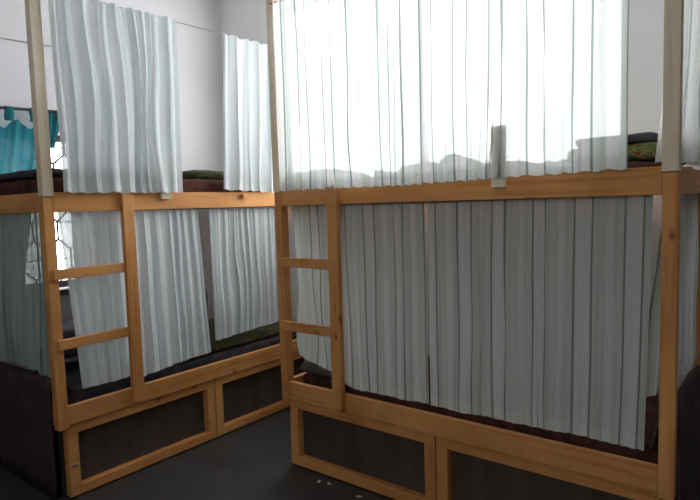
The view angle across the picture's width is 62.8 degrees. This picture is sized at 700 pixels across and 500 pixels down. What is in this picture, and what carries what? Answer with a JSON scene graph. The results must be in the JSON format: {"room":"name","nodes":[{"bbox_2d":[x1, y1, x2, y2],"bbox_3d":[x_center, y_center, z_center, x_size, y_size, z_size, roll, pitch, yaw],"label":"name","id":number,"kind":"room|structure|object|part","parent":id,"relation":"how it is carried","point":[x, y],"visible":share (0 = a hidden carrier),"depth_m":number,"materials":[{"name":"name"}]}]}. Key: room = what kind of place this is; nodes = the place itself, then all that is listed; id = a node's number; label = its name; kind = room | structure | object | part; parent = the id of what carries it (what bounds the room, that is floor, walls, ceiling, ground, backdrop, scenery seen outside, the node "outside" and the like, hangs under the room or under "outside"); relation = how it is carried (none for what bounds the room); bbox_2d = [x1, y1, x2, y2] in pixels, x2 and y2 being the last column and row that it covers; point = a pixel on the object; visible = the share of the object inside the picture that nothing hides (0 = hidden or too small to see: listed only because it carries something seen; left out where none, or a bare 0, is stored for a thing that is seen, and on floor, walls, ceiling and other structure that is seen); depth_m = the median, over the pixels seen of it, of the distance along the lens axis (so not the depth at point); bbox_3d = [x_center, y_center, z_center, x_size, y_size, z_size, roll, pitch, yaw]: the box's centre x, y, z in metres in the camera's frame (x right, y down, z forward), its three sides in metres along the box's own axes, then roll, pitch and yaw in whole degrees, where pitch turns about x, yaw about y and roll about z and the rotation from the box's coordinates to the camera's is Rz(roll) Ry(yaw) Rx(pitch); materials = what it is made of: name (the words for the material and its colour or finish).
{"room":"dormitory","nodes":[
{"label":"dormitory","id":0,"kind":"room"},
{"bbox_2d":[0,0,223,368],"bbox_3d":[-2.821,-0.394,3.145,0.220,3.450,5.300,2,6,38],"label":"wall","id":1,"kind":"structure","parent":0,"point":[200,69],"depth_m":4.79,"materials":[{"name":"white paint"}]},
{"bbox_2d":[1,38,51,46],"bbox_3d":[-2.380,-1.331,3.468,0.006,0.046,1.900,2,6,38],"label":"wire","id":2,"kind":"object","parent":1,"relation":"attached to","point":[1,38],"visible":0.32,"depth_m":3.74,"materials":[{"name":"grey metal"}]},
{"bbox_2d":[0,106,56,112],"bbox_3d":[-2.260,-0.889,3.553,0.020,0.050,0.951,2,6,38],"label":"curtain rod","id":3,"kind":"object","parent":1,"relation":"attached to","point":[1,107],"visible":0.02,"depth_m":3.71,"materials":[{"name":"black metal"}]},
{"bbox_2d":[0,106,35,173],"bbox_3d":[-2.292,-0.310,3.539,0.047,1.195,0.827,2,6,38],"label":"curtain","id":4,"kind":"object","parent":3,"relation":"hanging from","point":[17,145],"visible":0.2,"depth_m":3.69,"materials":[{"name":"teal fabric"}]},
{"bbox_2d":[48,112,58,148],"bbox_3d":[-1.998,-0.811,3.890,0.031,0.244,0.104,3,6,44],"label":"curtain","id":5,"kind":"object","parent":3,"relation":"hanging from","point":[53,117],"visible":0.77,"depth_m":3.88,"materials":[{"name":"teal fabric"}]},
{"bbox_2d":[50,136,69,295],"bbox_3d":[-2.170,-0.232,3.894,0.185,1.120,0.810,2,6,38],"label":"window","id":6,"kind":"structure","parent":1,"relation":"in","point":[62,283],"depth_m":4.04,"materials":[{"name":"glass"}]},
{"bbox_2d":[50,147,63,281],"bbox_3d":[-2.171,-0.254,3.890,0.016,0.985,0.652,2,6,38],"label":"grille","id":7,"kind":"object","parent":6,"relation":"attached to","point":[56,221],"depth_m":4.03,"materials":[{"name":"black metal"}]},
{"bbox_3d":[-2.129,0.306,3.917,0.120,0.043,0.810,2,6,38],"label":"sill","id":8,"kind":"part","parent":6,"relation":"part of","materials":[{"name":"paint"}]},
{"bbox_2d":[0,407,395,499],"bbox_3d":[-0.262,1.469,1.316,6.600,0.120,5.740,2,6,38],"label":"floor","id":9,"kind":"structure","parent":0,"point":[251,461],"depth_m":3.20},
{"bbox_2d":[0,0,305,497],"bbox_3d":[-1.291,-0.170,3.998,1.138,2.780,2.107,2,6,38],"label":"bunk bed","id":10,"kind":"object","parent":9,"relation":"on","point":[103,439],"visible":0.68,"depth_m":3.21,"materials":[{"name":"brown wood"}]},
{"bbox_3d":[-1.870,-0.248,3.138,0.824,0.100,0.032,2,6,38],"label":"rail","id":11,"kind":"part","parent":10,"relation":"part of","materials":[{"name":"brown wood"}]},
{"bbox_2d":[0,213,50,377],"bbox_3d":[-1.857,0.227,3.192,0.763,0.875,0.056,2,6,38],"label":"curtain","id":12,"kind":"object","parent":10,"relation":"hanging from","point":[23,318],"visible":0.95,"depth_m":3.14,"materials":[{"name":"grey fabric"}]},
{"bbox_2d":[0,361,74,498],"bbox_3d":[-1.808,0.977,3.255,0.789,0.611,0.144,2,6,38],"label":"blanket","id":13,"kind":"object","parent":10,"relation":"hanging from","point":[27,449],"visible":0.94,"depth_m":3.13,"materials":[{"name":"brown fabric"}]},
{"bbox_3d":[-1.535,-0.864,2.818,0.052,1.197,0.054,2,6,38],"label":"canopy post","id":14,"kind":"part","parent":10,"relation":"part of","materials":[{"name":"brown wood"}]},
{"bbox_3d":[-1.505,0.331,2.917,0.052,1.196,0.052,2,6,38],"label":"post","id":15,"kind":"part","parent":10,"relation":"part of","materials":[{"name":"brown wood"}]},
{"bbox_2d":[57,211,129,388],"bbox_3d":[-1.368,0.261,3.126,0.044,0.961,0.382,2,6,35],"label":"curtain","id":16,"kind":"object","parent":10,"relation":"hanging from","point":[88,238],"visible":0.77,"depth_m":3.12,"materials":[{"name":"white fabric"}]},
{"bbox_2d":[48,0,182,193],"bbox_3d":[-1.223,-0.816,3.106,0.046,1.018,0.736,2,6,38],"label":"curtain","id":17,"kind":"object","parent":10,"relation":"hanging from","point":[116,76],"visible":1,"depth_m":3.07,"materials":[{"name":"white fabric"}]},
{"bbox_2d":[0,176,271,195],"bbox_3d":[-1.264,-0.396,3.896,0.806,0.149,1.884,2,6,38],"label":"mattress","id":18,"kind":"object","parent":10,"relation":"on","point":[27,186],"visible":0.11,"depth_m":3.26,"materials":[{"name":"red fabric"}]},
{"bbox_2d":[0,168,62,181],"bbox_3d":[-1.670,-0.441,3.395,0.785,0.053,0.608,2,6,38],"label":"folded blanket","id":19,"kind":"object","parent":18,"relation":"on","point":[32,173],"visible":0.29,"depth_m":3.10,"materials":[{"name":"fabric"}]},
{"bbox_2d":[182,170,223,179],"bbox_3d":[-0.996,-0.532,4.246,0.742,0.062,0.942,2,6,38],"label":"folded blanket","id":20,"kind":"object","parent":18,"relation":"on","point":[191,174],"visible":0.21,"depth_m":3.72,"materials":[{"name":"green fabric"}]},
{"bbox_3d":[-1.211,1.065,3.393,0.006,0.300,0.853,2,6,38],"label":"drawer","id":21,"kind":"part","parent":10,"relation":"part of","materials":[{"name":"brown wood"}]},
{"bbox_2d":[25,331,296,404],"bbox_3d":[-1.245,0.729,3.997,0.770,0.097,1.885,2,6,38],"label":"mattress","id":22,"kind":"object","parent":10,"relation":"on","point":[72,368],"visible":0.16,"depth_m":3.56,"materials":[{"name":"fabric"}]},
{"bbox_2d":[62,320,77,358],"bbox_3d":[-1.771,0.549,3.566,0.422,0.183,0.546,2,6,38],"label":"bundle","id":23,"kind":"object","parent":22,"relation":"on","point":[68,329],"visible":0.09,"depth_m":3.42,"materials":[{"name":"fabric"}]},
{"bbox_2d":[200,319,294,355],"bbox_3d":[-1.018,0.618,4.267,0.745,0.078,1.124,2,6,38],"label":"folded blanket","id":24,"kind":"object","parent":22,"relation":"on","point":[269,330],"visible":0.21,"depth_m":4.08,"materials":[{"name":"green fabric"}]},
{"bbox_2d":[205,289,207,314],"bbox_3d":[-1.353,0.413,4.115,0.403,0.383,0.607,2,6,38],"label":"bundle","id":25,"kind":"object","parent":24,"relation":"on","point":[205,289],"visible":0.02,"depth_m":4.21,"materials":[{"name":"fabric"}]},
{"bbox_3d":[-0.914,-0.315,3.629,0.032,0.100,1.894,2,6,38],"label":"rail","id":26,"kind":"part","parent":10,"relation":"part of","materials":[{"name":"brown wood"}]},
{"bbox_2d":[134,208,210,376],"bbox_3d":[-1.080,0.232,3.495,0.051,0.977,0.527,2,6,35],"label":"curtain","id":27,"kind":"object","parent":10,"relation":"hanging from","point":[172,297],"visible":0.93,"depth_m":3.49,"materials":[{"name":"white fabric"}]},
{"bbox_3d":[-0.882,0.784,3.716,0.032,0.100,1.894,2,6,38],"label":"rail","id":28,"kind":"part","parent":10,"relation":"part of","materials":[{"name":"brown wood"}]},
{"bbox_2d":[209,206,277,340],"bbox_3d":[-0.716,0.136,3.954,0.042,0.880,0.588,2,6,38],"label":"curtain","id":29,"kind":"object","parent":10,"relation":"hanging from","point":[243,248],"visible":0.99,"depth_m":3.93,"materials":[{"name":"white fabric"}]},
{"bbox_2d":[223,33,273,192],"bbox_3d":[-0.670,-0.892,3.829,0.048,1.019,0.497,2,6,36],"label":"curtain","id":30,"kind":"object","parent":10,"relation":"hanging from","point":[246,97],"visible":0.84,"depth_m":3.81,"materials":[{"name":"white fabric"}]},
{"bbox_3d":[-0.618,0.989,4.143,0.006,0.300,0.849,2,6,38],"label":"drawer","id":31,"kind":"part","parent":10,"relation":"part of","materials":[{"name":"brown wood"}]},
{"bbox_2d":[266,0,699,499],"bbox_3d":[0.700,-0.152,3.048,2.010,2.780,1.138,2,6,38],"label":"bunk bed","id":32,"kind":"object","parent":9,"relation":"on","point":[395,451],"visible":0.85,"depth_m":2.63,"materials":[{"name":"brown wood"}]},
{"bbox_3d":[-0.412,-0.925,3.183,0.054,1.197,0.052,2,6,38],"label":"canopy post","id":33,"kind":"part","parent":32,"relation":"part of","materials":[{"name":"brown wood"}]},
{"bbox_3d":[-0.374,0.269,3.283,0.052,1.196,0.052,2,6,38],"label":"post","id":34,"kind":"part","parent":32,"relation":"part of","materials":[{"name":"brown wood"}]},
{"bbox_3d":[-0.092,0.765,3.672,0.032,0.100,0.824,2,6,38],"label":"rail","id":35,"kind":"part","parent":32,"relation":"part of","materials":[{"name":"brown wood"}]},
{"bbox_2d":[272,0,403,191],"bbox_3d":[-0.084,-0.811,2.859,0.815,1.015,0.030,2,6,38],"label":"curtain","id":36,"kind":"object","parent":32,"relation":"hanging from","point":[337,72],"visible":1,"depth_m":2.85,"materials":[{"name":"white fabric"}]},
{"bbox_2d":[292,203,428,403],"bbox_3d":[0.027,0.248,3.003,0.865,0.996,0.057,2,6,36],"label":"curtain","id":37,"kind":"object","parent":32,"relation":"hanging from","point":[383,246],"visible":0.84,"depth_m":2.93,"materials":[{"name":"white fabric"}]},
{"bbox_3d":[0.064,1.054,3.072,0.853,0.300,0.006,2,6,38],"label":"drawer","id":38,"kind":"part","parent":32,"relation":"part of","materials":[{"name":"brown wood"}]},
{"bbox_3d":[0.370,-0.273,2.630,1.894,0.100,0.032,2,6,38],"label":"rail","id":39,"kind":"part","parent":32,"relation":"part of","materials":[{"name":"brown wood"}]},
{"bbox_3d":[0.402,0.826,2.717,1.894,0.100,0.032,2,6,38],"label":"rail","id":40,"kind":"part","parent":32,"relation":"part of","materials":[{"name":"brown wood"}]},
{"bbox_2d":[303,356,658,463],"bbox_3d":[0.687,0.752,3.076,1.883,0.086,0.763,2,6,38],"label":"mattress","id":41,"kind":"object","parent":32,"relation":"on","point":[652,402],"visible":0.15,"depth_m":2.56,"materials":[{"name":"red fabric"}]},
{"bbox_2d":[297,360,331,377],"bbox_3d":[-0.059,0.647,3.327,0.390,0.142,0.310,2,6,38],"label":"pillow","id":42,"kind":"object","parent":41,"relation":"on","point":[309,367],"visible":0.16,"depth_m":3.26,"materials":[{"name":"grey fabric"}]},
{"bbox_2d":[398,0,628,185],"bbox_3d":[0.597,-0.788,2.311,0.962,1.014,0.041,2,6,38],"label":"curtain","id":43,"kind":"object","parent":32,"relation":"hanging from","point":[493,89],"visible":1,"depth_m":2.30,"materials":[{"name":"white fabric"}]},
{"bbox_2d":[427,195,652,450],"bbox_3d":[0.748,0.272,2.433,0.956,0.993,0.037,2,6,38],"label":"curtain","id":44,"kind":"object","parent":32,"relation":"hanging from","point":[539,308],"visible":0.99,"depth_m":2.39,"materials":[{"name":"white fabric"}]},
{"bbox_3d":[0.818,1.079,2.480,0.849,0.300,0.006,2,6,38],"label":"drawer","id":45,"kind":"part","parent":32,"relation":"part of","materials":[{"name":"brown wood"}]},
{"bbox_2d":[628,161,692,168],"bbox_3d":[0.642,-0.348,2.972,1.884,0.091,0.805,2,6,38],"label":"mattress","id":46,"kind":"object","parent":32,"relation":"on","point":[636,164],"visible":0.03,"depth_m":2.13,"materials":[{"name":"red fabric"}]},
{"bbox_2d":[628,142,686,165],"bbox_3d":[1.238,-0.407,2.522,0.350,0.070,0.722,2,6,38],"label":"folded blanket","id":47,"kind":"object","parent":46,"relation":"on","point":[646,151],"visible":0.22,"depth_m":2.18,"materials":[{"name":"green fabric"}]},
{"bbox_2d":[628,132,657,143],"bbox_3d":[1.234,-0.459,2.506,0.300,0.041,0.659,2,6,38],"label":"folded blanket","id":48,"kind":"object","parent":47,"relation":"on","point":[642,137],"visible":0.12,"depth_m":2.19,"materials":[{"name":"fabric"}]},
{"bbox_3d":[1.157,0.320,2.080,0.052,1.196,0.052,2,6,38],"label":"post","id":49,"kind":"part","parent":32,"relation":"part of","materials":[{"name":"brown wood"}]},
{"bbox_2d":[646,194,697,396],"bbox_3d":[1.393,0.155,2.430,0.093,0.798,0.752,3,6,43],"label":"curtain","id":50,"kind":"object","parent":32,"relation":"hanging from","point":[688,274],"visible":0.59,"depth_m":2.44,"materials":[{"name":"white fabric"}]},
{"bbox_3d":[1.119,-0.873,1.980,0.054,1.197,0.052,2,6,38],"label":"canopy post","id":51,"kind":"part","parent":32,"relation":"part of","materials":[{"name":"brown wood"}]},
{"bbox_2d":[649,365,699,499],"bbox_3d":[1.429,0.915,2.470,0.110,0.668,0.796,2,6,38],"label":"blanket","id":52,"kind":"object","parent":32,"relation":"hanging from","point":[688,393],"visible":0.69,"depth_m":2.32,"materials":[{"name":"brown fabric"}]},
{"bbox_2d":[655,0,699,166],"bbox_3d":[1.415,-0.828,2.294,0.773,0.977,0.112,-6,6,-45],"label":"curtain","id":53,"kind":"object","parent":32,"relation":"hanging from","point":[690,98],"visible":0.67,"depth_m":2.14,"materials":[{"name":"white fabric"}]},
{"bbox_3d":[1.416,-0.282,2.374,0.032,0.100,0.824,2,6,38],"label":"rail","id":54,"kind":"part","parent":32,"relation":"part of","materials":[{"name":"brown wood"}]},
{"bbox_3d":[1.699,0.250,2.767,0.052,1.196,0.052,2,6,38],"label":"post","id":55,"kind":"part","parent":32,"relation":"part of","materials":[{"name":"brown wood"}]},
{"bbox_2d":[219,0,699,388],"bbox_3d":[1.391,-0.531,3.334,6.600,3.450,0.220,2,6,38],"label":"wall","id":56,"kind":"structure","parent":0,"point":[246,19],"depth_m":3.05,"materials":[{"name":"white paint"}]}
]}

